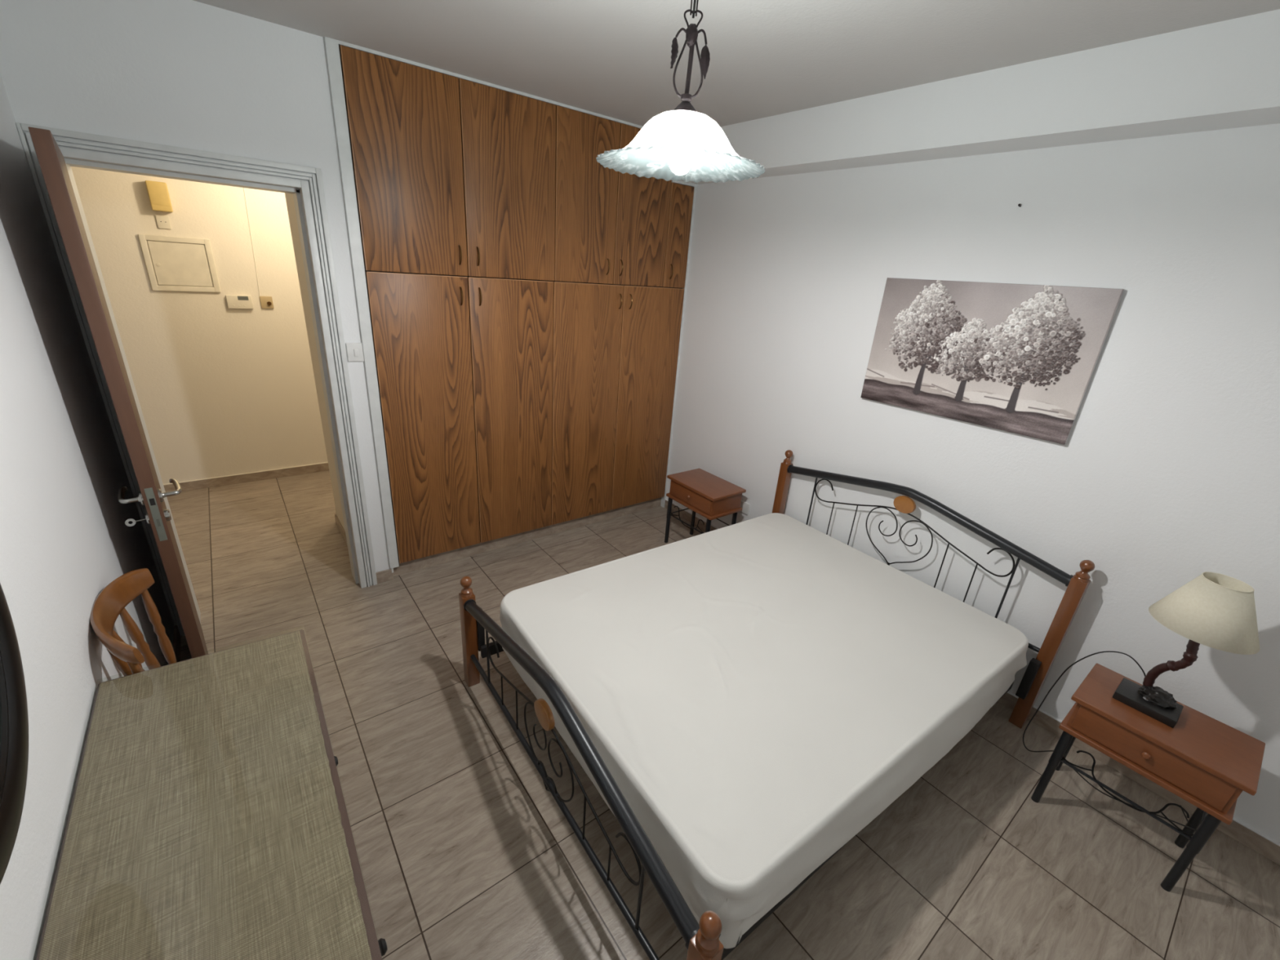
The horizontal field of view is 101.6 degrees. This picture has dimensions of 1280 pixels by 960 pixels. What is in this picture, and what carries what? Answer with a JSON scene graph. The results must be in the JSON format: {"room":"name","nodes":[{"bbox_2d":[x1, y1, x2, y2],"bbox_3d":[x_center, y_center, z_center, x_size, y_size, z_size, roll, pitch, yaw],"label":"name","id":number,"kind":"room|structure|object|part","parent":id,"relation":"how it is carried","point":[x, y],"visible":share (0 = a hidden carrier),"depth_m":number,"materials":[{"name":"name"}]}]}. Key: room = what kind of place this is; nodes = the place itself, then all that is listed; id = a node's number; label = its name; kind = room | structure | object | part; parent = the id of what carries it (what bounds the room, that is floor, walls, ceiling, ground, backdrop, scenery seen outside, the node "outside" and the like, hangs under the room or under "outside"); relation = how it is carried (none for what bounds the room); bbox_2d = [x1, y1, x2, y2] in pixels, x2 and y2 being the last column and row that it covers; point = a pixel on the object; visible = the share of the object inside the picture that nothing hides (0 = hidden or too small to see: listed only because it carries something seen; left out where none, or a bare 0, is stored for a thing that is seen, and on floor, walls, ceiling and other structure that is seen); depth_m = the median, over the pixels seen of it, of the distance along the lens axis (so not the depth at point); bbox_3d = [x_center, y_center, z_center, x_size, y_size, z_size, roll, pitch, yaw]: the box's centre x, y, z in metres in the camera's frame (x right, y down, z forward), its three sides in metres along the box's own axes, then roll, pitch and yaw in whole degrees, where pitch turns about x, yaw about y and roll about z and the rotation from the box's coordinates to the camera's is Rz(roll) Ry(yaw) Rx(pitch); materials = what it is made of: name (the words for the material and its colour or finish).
{"room":"bedroom","nodes":[
{"label":"bedroom","id":0,"kind":"room"},
{"bbox_2d":[0,73,173,959],"bbox_3d":[-0.946,0.277,0.524,0.120,2.658,4.290,-12,27,-36],"label":"wall","id":1,"kind":"structure","parent":0,"point":[64,535],"depth_m":1.39,"materials":[{"name":"white paint"}]},
{"bbox_2d":[0,583,28,884],"bbox_3d":[-0.996,0.270,0.710,0.021,0.736,0.736,-12,27,-36],"label":"round mirror","id":2,"kind":"object","parent":1,"relation":"attached to","point":[14,717],"visible":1,"depth_m":0.93,"materials":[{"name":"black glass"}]},
{"bbox_2d":[0,710,0,741],"bbox_3d":[-1.001,0.272,0.706,0.005,0.570,0.570,-12,27,-36],"label":"mirror glass","id":3,"kind":"object","parent":2,"relation":"attached to","point":[0,710],"depth_m":0.91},
{"bbox_2d":[173,625,180,662],"bbox_3d":[-0.986,1.461,1.042,0.011,0.075,4.290,-12,27,-36],"label":"baseboard","id":4,"kind":"structure","parent":1,"relation":"attached to","point":[176,639],"depth_m":2.48,"materials":[{"name":"tile"}]},
{"bbox_2d":[0,0,390,635],"bbox_3d":[-1.893,-0.552,2.408,1.122,2.658,0.130,-12,27,-36],"label":"wall","id":5,"kind":"structure","parent":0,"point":[192,74],"depth_m":2.01,"materials":[{"name":"white paint"}]},
{"bbox_2d":[15,122,377,637],"bbox_3d":[-1.905,-0.329,2.516,0.908,2.164,0.189,-12,27,-36],"label":"door frame","id":6,"kind":"structure","parent":5,"relation":"attached to","point":[300,189],"depth_m":2.33,"materials":[{"name":"white wood"}]},
{"bbox_2d":[27,126,208,657],"bbox_3d":[-1.909,-0.084,2.005,0.167,2.076,0.730,-16,29,-41],"label":"door","id":7,"kind":"structure","parent":6,"relation":"attached to","point":[51,161],"depth_m":1.68,"materials":[{"name":"brown paint"}]},
{"bbox_3d":[-1.773,0.055,1.818,0.064,0.048,0.144,-16,29,-41],"label":"handle","id":8,"kind":"part","parent":7,"relation":"part of","materials":[{"name":"silver metal"}]},
{"bbox_3d":[-1.669,0.120,1.801,0.021,0.200,0.003,-16,29,-41],"label":"lock plate","id":9,"kind":"part","parent":7,"relation":"part of","materials":[{"name":"metal"}]},
{"bbox_3d":[-1.698,0.033,1.885,0.064,0.048,0.144,-16,29,-41],"label":"handle","id":10,"kind":"part","parent":7,"relation":"part of","materials":[{"name":"silver metal"}]},
{"bbox_2d":[346,342,364,361],"bbox_3d":[-1.437,-0.648,2.647,0.087,0.092,0.016,-12,27,-36],"label":"light switch","id":11,"kind":"object","parent":5,"relation":"attached to","point":[354,350],"visible":1,"depth_m":2.64,"materials":[{"name":"white plastic"}]},
{"bbox_2d":[375,568,393,583],"bbox_3d":[-1.543,0.579,3.133,0.114,0.075,0.011,-12,27,-36],"label":"baseboard","id":12,"kind":"structure","parent":5,"relation":"attached to","point":[384,575],"depth_m":3.13,"materials":[{"name":"tile"}]},
{"bbox_2d":[71,166,328,484],"bbox_3d":[-2.770,-1.323,4.163,4.741,2.658,0.100,-12,27,-36],"label":"wall","id":13,"kind":"structure","parent":0,"point":[221,390],"depth_m":3.88,"materials":[{"name":"paint"}]},
{"bbox_2d":[145,180,173,212],"bbox_3d":[-3.175,-1.871,3.450,0.105,0.175,0.067,-12,27,-36],"label":"door chime","id":14,"kind":"object","parent":13,"relation":"attached to","point":[157,192],"visible":1,"depth_m":3.43,"materials":[{"name":"yellow plastic"}]},
{"bbox_2d":[155,214,171,229],"bbox_3d":[-3.212,-1.738,3.520,0.067,0.080,0.011,-12,27,-36],"label":"wall socket","id":15,"kind":"object","parent":13,"relation":"attached to","point":[163,221],"visible":1,"depth_m":3.52,"materials":[{"name":"beige plastic"}]},
{"bbox_2d":[137,234,221,292],"bbox_3d":[-3.196,-1.501,3.639,0.375,0.355,0.018,-12,27,-36],"label":"electrical panel","id":16,"kind":"object","parent":13,"relation":"attached to","point":[179,265],"visible":1,"depth_m":3.63,"materials":[{"name":"beige plastic"}]},
{"bbox_3d":[-3.198,-1.502,3.641,0.297,0.277,0.012,-12,27,-36],"label":"panel door","id":17,"kind":"part","parent":16,"relation":"part of","materials":[{"name":"beige plastic"}]},
{"bbox_2d":[225,294,253,308],"bbox_3d":[-2.983,-1.327,3.892,0.152,0.094,0.030,-12,27,-36],"label":"thermostat","id":18,"kind":"object","parent":13,"relation":"attached to","point":[233,301],"visible":1,"depth_m":3.88,"materials":[{"name":"beige plastic"}]},
{"bbox_2d":[163,462,328,492],"bbox_3d":[-2.876,-0.099,4.566,4.621,0.076,0.013,-12,27,-36],"label":"baseboard","id":19,"kind":"structure","parent":13,"relation":"attached to","point":[212,482],"depth_m":4.30,"materials":[{"name":"tile"}]},
{"bbox_2d":[243,187,260,296],"bbox_3d":[-2.831,-1.947,3.750,0.036,1.190,0.008,-12,27,-36],"label":"cable","id":20,"kind":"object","parent":13,"relation":"attached to","point":[243,188],"depth_m":3.83,"materials":[{"name":"paint"}]},
{"bbox_2d":[259,296,274,308],"bbox_3d":[-2.851,-1.356,3.990,0.078,0.088,0.029,-12,27,-36],"label":"switch","id":21,"kind":"object","parent":13,"relation":"attached to","point":[266,302],"visible":1,"depth_m":3.99,"materials":[{"name":"beige plastic"}]},
{"bbox_2d":[284,192,345,531],"bbox_3d":[-0.892,-0.996,3.707,2.419,2.658,0.820,-12,27,-36],"label":"wall partition","id":22,"kind":"structure","parent":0,"point":[289,197],"depth_m":3.20,"materials":[{"name":"paint"}]},
{"bbox_2d":[334,513,347,546],"bbox_3d":[-1.960,0.405,3.492,0.011,0.072,0.790,-12,27,-36],"label":"baseboard","id":23,"kind":"structure","parent":22,"relation":"attached to","point":[337,521],"depth_m":3.61,"materials":[{"name":"tile"}]},
{"bbox_2d":[167,470,1279,959],"bbox_3d":[-0.872,1.011,2.366,5.021,0.060,6.560,-12,27,-36],"label":"floor","id":24,"kind":"structure","parent":0,"point":[464,851],"depth_m":1.93,"materials":[{"name":"tile"}]},
{"bbox_2d":[89,568,177,675],"bbox_3d":[-1.451,0.720,1.769,0.393,0.842,0.480,-12,27,-36],"label":"wooden chair","id":25,"kind":"object","parent":24,"relation":"on","point":[111,602],"visible":0.32,"depth_m":1.63,"materials":[{"name":"brown wood"}]},
{"bbox_3d":[-1.536,0.397,1.548,0.112,0.092,0.480,-12,27,-36],"label":"crest rail","id":26,"kind":"part","parent":25,"relation":"part of","materials":[{"name":"brown wood"}]},
{"bbox_2d":[35,629,387,959],"bbox_3d":[-0.863,1.073,1.162,0.470,0.721,1.414,-12,27,-36],"label":"side table","id":27,"kind":"object","parent":24,"relation":"on","point":[378,948],"visible":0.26,"depth_m":1.08,"materials":[{"name":"woven fabric"},{"name":"dark wood"}]},
{"bbox_2d":[39,630,371,959],"bbox_3d":[-0.840,0.738,1.026,0.451,0.002,1.394,-12,27,-36],"label":"burlap cloth","id":28,"kind":"object","parent":27,"relation":"on","point":[205,822],"visible":1,"depth_m":1.07,"materials":[{"name":"beige fabric"}]},
{"bbox_3d":[-0.780,0.715,1.319,0.031,0.028,0.028,-12,27,-36],"label":"knob","id":29,"kind":"part","parent":27,"relation":"part of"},
{"bbox_3d":[-0.489,0.876,0.973,0.031,0.028,0.028,-12,27,-36],"label":"knob","id":30,"kind":"part","parent":27,"relation":"part of","materials":[{"name":"black metal"}]},
{"bbox_2d":[338,44,693,576],"bbox_3d":[-0.717,-0.899,3.517,2.159,2.645,0.630,-12,27,-36],"label":"wardrobe","id":31,"kind":"object","parent":24,"relation":"on","point":[526,292],"depth_m":3.08,"materials":[{"name":"brown wood"}]},
{"bbox_3d":[-1.109,-1.481,2.534,0.505,0.891,0.022,-12,27,-36],"label":"door","id":32,"kind":"part","parent":31,"relation":"part of","materials":[{"name":"brown wood"}]},
{"bbox_3d":[-1.201,-0.303,3.006,0.502,1.644,0.022,-12,27,-36],"label":"door","id":33,"kind":"part","parent":31,"relation":"part of","materials":[{"name":"brown wood"}]},
{"bbox_3d":[-0.952,-1.192,2.767,0.010,0.098,0.032,-12,27,-36],"label":"handle","id":34,"kind":"part","parent":31,"relation":"part of","materials":[{"name":"brown metal"}]},
{"bbox_3d":[-0.971,-1.000,2.841,0.010,0.098,0.032,-12,27,-36],"label":"handle","id":35,"kind":"part","parent":31,"relation":"part of","materials":[{"name":"brown metal"}]},
{"bbox_3d":[-0.875,-1.209,2.825,0.010,0.098,0.032,-12,27,-36],"label":"handle","id":36,"kind":"part","parent":31,"relation":"part of","materials":[{"name":"brown metal"}]},
{"bbox_3d":[-0.888,-1.018,2.903,0.010,0.098,0.032,-12,27,-36],"label":"handle","id":37,"kind":"part","parent":31,"relation":"part of","materials":[{"name":"brown metal"}]},
{"bbox_3d":[-0.698,-1.571,2.839,0.526,0.891,0.022,-12,27,-36],"label":"door","id":38,"kind":"part","parent":31,"relation":"part of","materials":[{"name":"brown wood"}]},
{"bbox_2d":[324,36,697,573],"bbox_3d":[-0.570,-0.820,3.330,2.173,2.658,0.072,-12,27,-36],"label":"surround","id":39,"kind":"object","parent":31,"relation":"attached to","point":[331,46],"visible":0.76,"depth_m":2.59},
{"bbox_3d":[-0.793,-0.393,3.308,0.522,1.644,0.022,-12,27,-36],"label":"door","id":40,"kind":"part","parent":31,"relation":"part of","materials":[{"name":"brown wood"}]},
{"bbox_3d":[-0.377,-0.485,3.617,0.521,1.644,0.022,-12,27,-36],"label":"door","id":41,"kind":"part","parent":31,"relation":"part of","materials":[{"name":"brown wood"}]},
{"bbox_3d":[-0.319,-1.655,3.121,0.426,0.891,0.022,-12,27,-36],"label":"door","id":42,"kind":"part","parent":31,"relation":"part of","materials":[{"name":"brown wood"}]},
{"bbox_3d":[-0.202,-1.357,3.324,0.010,0.098,0.032,-12,27,-36],"label":"handle","id":43,"kind":"part","parent":31,"relation":"part of","materials":[{"name":"brown metal"}]},
{"bbox_3d":[-0.128,-1.185,3.467,0.010,0.098,0.032,-12,27,-36],"label":"handle","id":44,"kind":"part","parent":31,"relation":"part of","materials":[{"name":"brown metal"}]},
{"bbox_3d":[-0.119,-1.376,3.386,0.010,0.098,0.032,-12,27,-36],"label":"handle","id":45,"kind":"part","parent":31,"relation":"part of","materials":[{"name":"brown metal"}]},
{"bbox_3d":[-0.060,-1.200,3.517,0.010,0.098,0.032,-12,27,-36],"label":"handle","id":46,"kind":"part","parent":31,"relation":"part of","materials":[{"name":"brown metal"}]},
{"bbox_3d":[0.020,-1.730,3.372,0.422,0.891,0.022,-12,27,-36],"label":"door","id":47,"kind":"part","parent":31,"relation":"part of","materials":[{"name":"brown wood"}]},
{"bbox_3d":[0.045,-0.578,3.930,0.538,1.644,0.022,-12,27,-36],"label":"door","id":48,"kind":"part","parent":31,"relation":"part of","materials":[{"name":"brown wood"}]},
{"bbox_3d":[0.222,-1.451,3.638,0.010,0.098,0.032,-12,27,-36],"label":"handle","id":49,"kind":"part","parent":31,"relation":"part of","materials":[{"name":"brown metal"}]},
{"bbox_3d":[0.260,-1.670,3.602,0.200,0.644,0.022,-12,27,-36],"label":"door","id":50,"kind":"part","parent":31,"relation":"part of","materials":[{"name":"brown wood"}]},
{"bbox_2d":[664,468,746,542],"bbox_3d":[0.434,0.260,3.703,0.321,0.525,0.462,-12,27,-36],"label":"nightstand","id":51,"kind":"object","parent":24,"relation":"on","point":[711,496],"visible":0.93,"depth_m":3.56,"materials":[{"name":"brown wood"}]},
{"bbox_3d":[0.206,0.290,3.797,0.031,0.367,0.031,-12,27,-36],"label":"leg","id":52,"kind":"part","parent":51,"relation":"part of","materials":[{"name":"grey metal"}]},
{"bbox_3d":[0.341,0.114,3.556,0.009,0.107,0.398,-12,27,-36],"label":"drawer","id":53,"kind":"part","parent":51,"relation":"part of","materials":[{"name":"brown wood"}]},
{"bbox_3d":[0.408,0.245,3.946,0.031,0.367,0.031,-12,27,-36],"label":"leg","id":54,"kind":"part","parent":51,"relation":"part of","materials":[{"name":"grey metal"}]},
{"bbox_3d":[0.445,0.421,3.514,0.031,0.367,0.031,-12,27,-36],"label":"leg","id":55,"kind":"part","parent":51,"relation":"part of","materials":[{"name":"grey metal"}]},
{"bbox_3d":[0.646,0.377,3.664,0.031,0.367,0.031,-12,27,-36],"label":"leg","id":56,"kind":"part","parent":51,"relation":"part of","materials":[{"name":"grey metal"}]},
{"bbox_2d":[458,449,1095,959],"bbox_3d":[0.520,0.625,2.285,2.112,0.911,1.672,-12,27,-36],"label":"double bed","id":57,"kind":"object","parent":24,"relation":"on","point":[701,939],"visible":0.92,"depth_m":1.94,"materials":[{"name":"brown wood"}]},
{"bbox_3d":[-0.772,0.724,2.366,0.055,0.487,0.055,-12,27,-36],"label":"post","id":58,"kind":"part","parent":57,"relation":"part of","materials":[{"name":"brown wood"}]},
{"bbox_3d":[0.087,0.624,2.902,1.964,0.056,0.022,-11,26,-33],"label":"rail","id":59,"kind":"part","parent":57,"relation":"part of","materials":[{"name":"black metal"}]},
{"bbox_3d":[-0.326,1.052,1.830,0.021,0.021,1.494,-12,27,-35],"label":"rail","id":60,"kind":"part","parent":57,"relation":"part of","materials":[{"name":"grey metal"}]},
{"bbox_3d":[-0.301,0.722,1.698,0.083,0.199,1.534,-12,27,-36],"label":"rail","id":61,"kind":"part","parent":57,"relation":"part of","materials":[{"name":"grey metal"}]},
{"bbox_3d":[0.130,1.245,1.240,0.055,0.487,0.055,-12,27,-36],"label":"post","id":62,"kind":"part","parent":57,"relation":"part of","materials":[{"name":"brown wood"}]},
{"bbox_2d":[499,512,1028,948],"bbox_3d":[0.549,0.726,2.360,1.948,0.296,1.510,-11,27,-34],"label":"mattress","id":63,"kind":"object","parent":57,"relation":"on","point":[757,692],"visible":0.98,"depth_m":1.93,"materials":[{"name":"white fabric"}]},
{"bbox_3d":[0.896,0.262,3.427,0.055,0.792,0.055,-12,27,-36],"label":"post","id":64,"kind":"part","parent":57,"relation":"part of","materials":[{"name":"brown wood"}]},
{"bbox_3d":[0.919,1.102,1.870,1.977,0.056,0.022,-11,27,-34],"label":"rail","id":65,"kind":"part","parent":57,"relation":"part of","materials":[{"name":"black metal"}]},
{"bbox_3d":[1.381,0.120,2.711,0.045,0.170,1.526,-12,27,-35],"label":"rail","id":66,"kind":"part","parent":57,"relation":"part of","materials":[{"name":"grey metal"}]},
{"bbox_3d":[1.350,0.516,2.869,0.021,0.021,1.485,-12,27,-35],"label":"rail","id":67,"kind":"part","parent":57,"relation":"part of","materials":[{"name":"grey metal"}]},
{"bbox_3d":[1.804,0.777,2.315,0.055,0.792,0.055,-12,27,-36],"label":"post","id":68,"kind":"part","parent":57,"relation":"part of","materials":[{"name":"brown wood"}]},
{"bbox_2d":[1031,662,1265,891],"bbox_3d":[1.821,1.079,1.927,0.321,0.525,0.462,-12,27,-36],"label":"nightstand","id":69,"kind":"object","parent":24,"relation":"on","point":[1207,762],"visible":0.98,"depth_m":1.77,"materials":[{"name":"brown wood"}]},
{"bbox_3d":[1.593,1.109,2.021,0.031,0.367,0.031,-12,27,-36],"label":"leg","id":70,"kind":"part","parent":69,"relation":"part of","materials":[{"name":"grey metal"}]},
{"bbox_3d":[1.795,1.064,2.170,0.031,0.367,0.031,-12,27,-36],"label":"leg","id":71,"kind":"part","parent":69,"relation":"part of","materials":[{"name":"grey metal"}]},
{"bbox_2d":[1022,572,1259,831],"bbox_3d":[1.869,0.800,1.901,0.545,1.036,0.369,20,27,35],"label":"table lamp","id":72,"kind":"object","parent":69,"relation":"on","point":[1216,611],"visible":0.94,"depth_m":1.71,"materials":[{"name":"beige fabric"}]},
{"bbox_3d":[1.853,1.001,1.981,0.545,0.604,0.369,20,27,35],"label":"power cord","id":73,"kind":"part","parent":72,"relation":"part of","materials":[{"name":"black plastic"}]},
{"bbox_3d":[1.867,0.646,1.832,0.038,0.299,0.092,-4,23,-19],"label":"stem","id":74,"kind":"part","parent":72,"relation":"part of","materials":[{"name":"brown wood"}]},
{"bbox_3d":[1.892,0.413,1.720,0.268,0.179,0.268,-12,27,-36],"label":"lamp shade","id":75,"kind":"part","parent":72,"relation":"part of","materials":[{"name":"beige fabric"}]},
{"bbox_3d":[1.716,0.933,1.770,0.021,0.024,0.024,-12,27,-36],"label":"knob","id":76,"kind":"part","parent":69,"relation":"part of","materials":[{"name":"brown wood"}]},
{"bbox_3d":[1.728,0.933,1.780,0.009,0.107,0.398,-12,27,-36],"label":"drawer","id":77,"kind":"part","parent":69,"relation":"part of","materials":[{"name":"brown wood"}]},
{"bbox_3d":[2.033,1.196,1.888,0.031,0.367,0.031,-12,27,-36],"label":"leg","id":78,"kind":"part","parent":69,"relation":"part of","materials":[{"name":"grey metal"}]},
{"bbox_3d":[1.832,1.240,1.739,0.031,0.367,0.031,-12,27,-36],"label":"leg","id":79,"kind":"part","parent":69,"relation":"part of","materials":[{"name":"grey metal"}]},
{"bbox_2d":[193,0,1279,126],"bbox_3d":[-0.677,-1.524,1.349,5.021,0.100,6.560,-12,27,-36],"label":"ceiling","id":80,"kind":"structure","parent":0,"point":[609,58],"depth_m":1.94,"materials":[{"name":"white paint"}]},
{"bbox_2d":[595,0,765,182],"bbox_3d":[0.122,-1.047,1.227,0.427,0.578,0.426,-12,27,-36],"label":"pendant lamp","id":81,"kind":"object","parent":80,"relation":"hanging from","point":[685,144],"visible":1,"depth_m":1.26,"materials":[{"name":"glass"}]},
{"bbox_3d":[0.106,-0.846,1.307,0.427,0.117,0.426,-12,27,-36],"label":"lamp shade","id":82,"kind":"part","parent":81,"relation":"part of","materials":[{"name":"white glass"}]},
{"bbox_3d":[0.104,-0.824,1.316,0.060,0.098,0.060,-12,27,-36],"label":"bulb","id":83,"kind":"part","parent":81,"relation":"part of","materials":[{"name":"white glass"}]},
{"bbox_3d":[0.119,-0.990,1.249,0.015,0.127,0.011,7,22,5],"label":"rod","id":84,"kind":"part","parent":81,"relation":"part of","materials":[{"name":"metal"}]},
{"bbox_3d":[0.133,-1.186,1.172,0.008,0.238,0.006,-12,27,-36],"label":"cord","id":85,"kind":"part","parent":81,"relation":"part of","materials":[{"name":"silver metal"}]},
{"bbox_2d":[680,8,1279,184],"bbox_3d":[1.605,-1.385,1.903,0.210,0.243,4.290,-12,27,-36],"label":"beam","id":86,"kind":"structure","parent":80,"relation":"attached to","point":[1225,74],"depth_m":1.90,"materials":[{"name":"white paint"}]},
{"bbox_2d":[666,123,1279,843],"bbox_3d":[1.473,-0.393,2.657,0.120,2.658,4.870,-12,27,-36],"label":"wall","id":87,"kind":"structure","parent":0,"point":[1166,474],"depth_m":2.21,"materials":[{"name":"white paint"}]},
{"bbox_2d":[740,500,750,515],"bbox_3d":[0.742,0.196,3.706,0.012,0.085,0.083,-12,27,-36],"label":"wall socket","id":88,"kind":"object","parent":87,"relation":"attached to","point":[744,505],"visible":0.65,"depth_m":3.69,"materials":[{"name":"white plastic"}]},
{"bbox_2d":[664,498,1279,865],"bbox_3d":[1.511,0.913,2.881,0.013,0.079,4.270,-12,27,-36],"label":"baseboard","id":89,"kind":"structure","parent":87,"relation":"attached to","point":[1268,849],"depth_m":2.18,"materials":[{"name":"tile"}]},
{"bbox_2d":[860,277,1124,444],"bbox_3d":[1.515,-0.585,2.410,0.027,0.632,0.943,-12,27,-36],"label":"painting","id":90,"kind":"object","parent":87,"relation":"attached to","point":[1021,359],"visible":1,"depth_m":2.33,"materials":[{"name":"fabric"}]}
]}

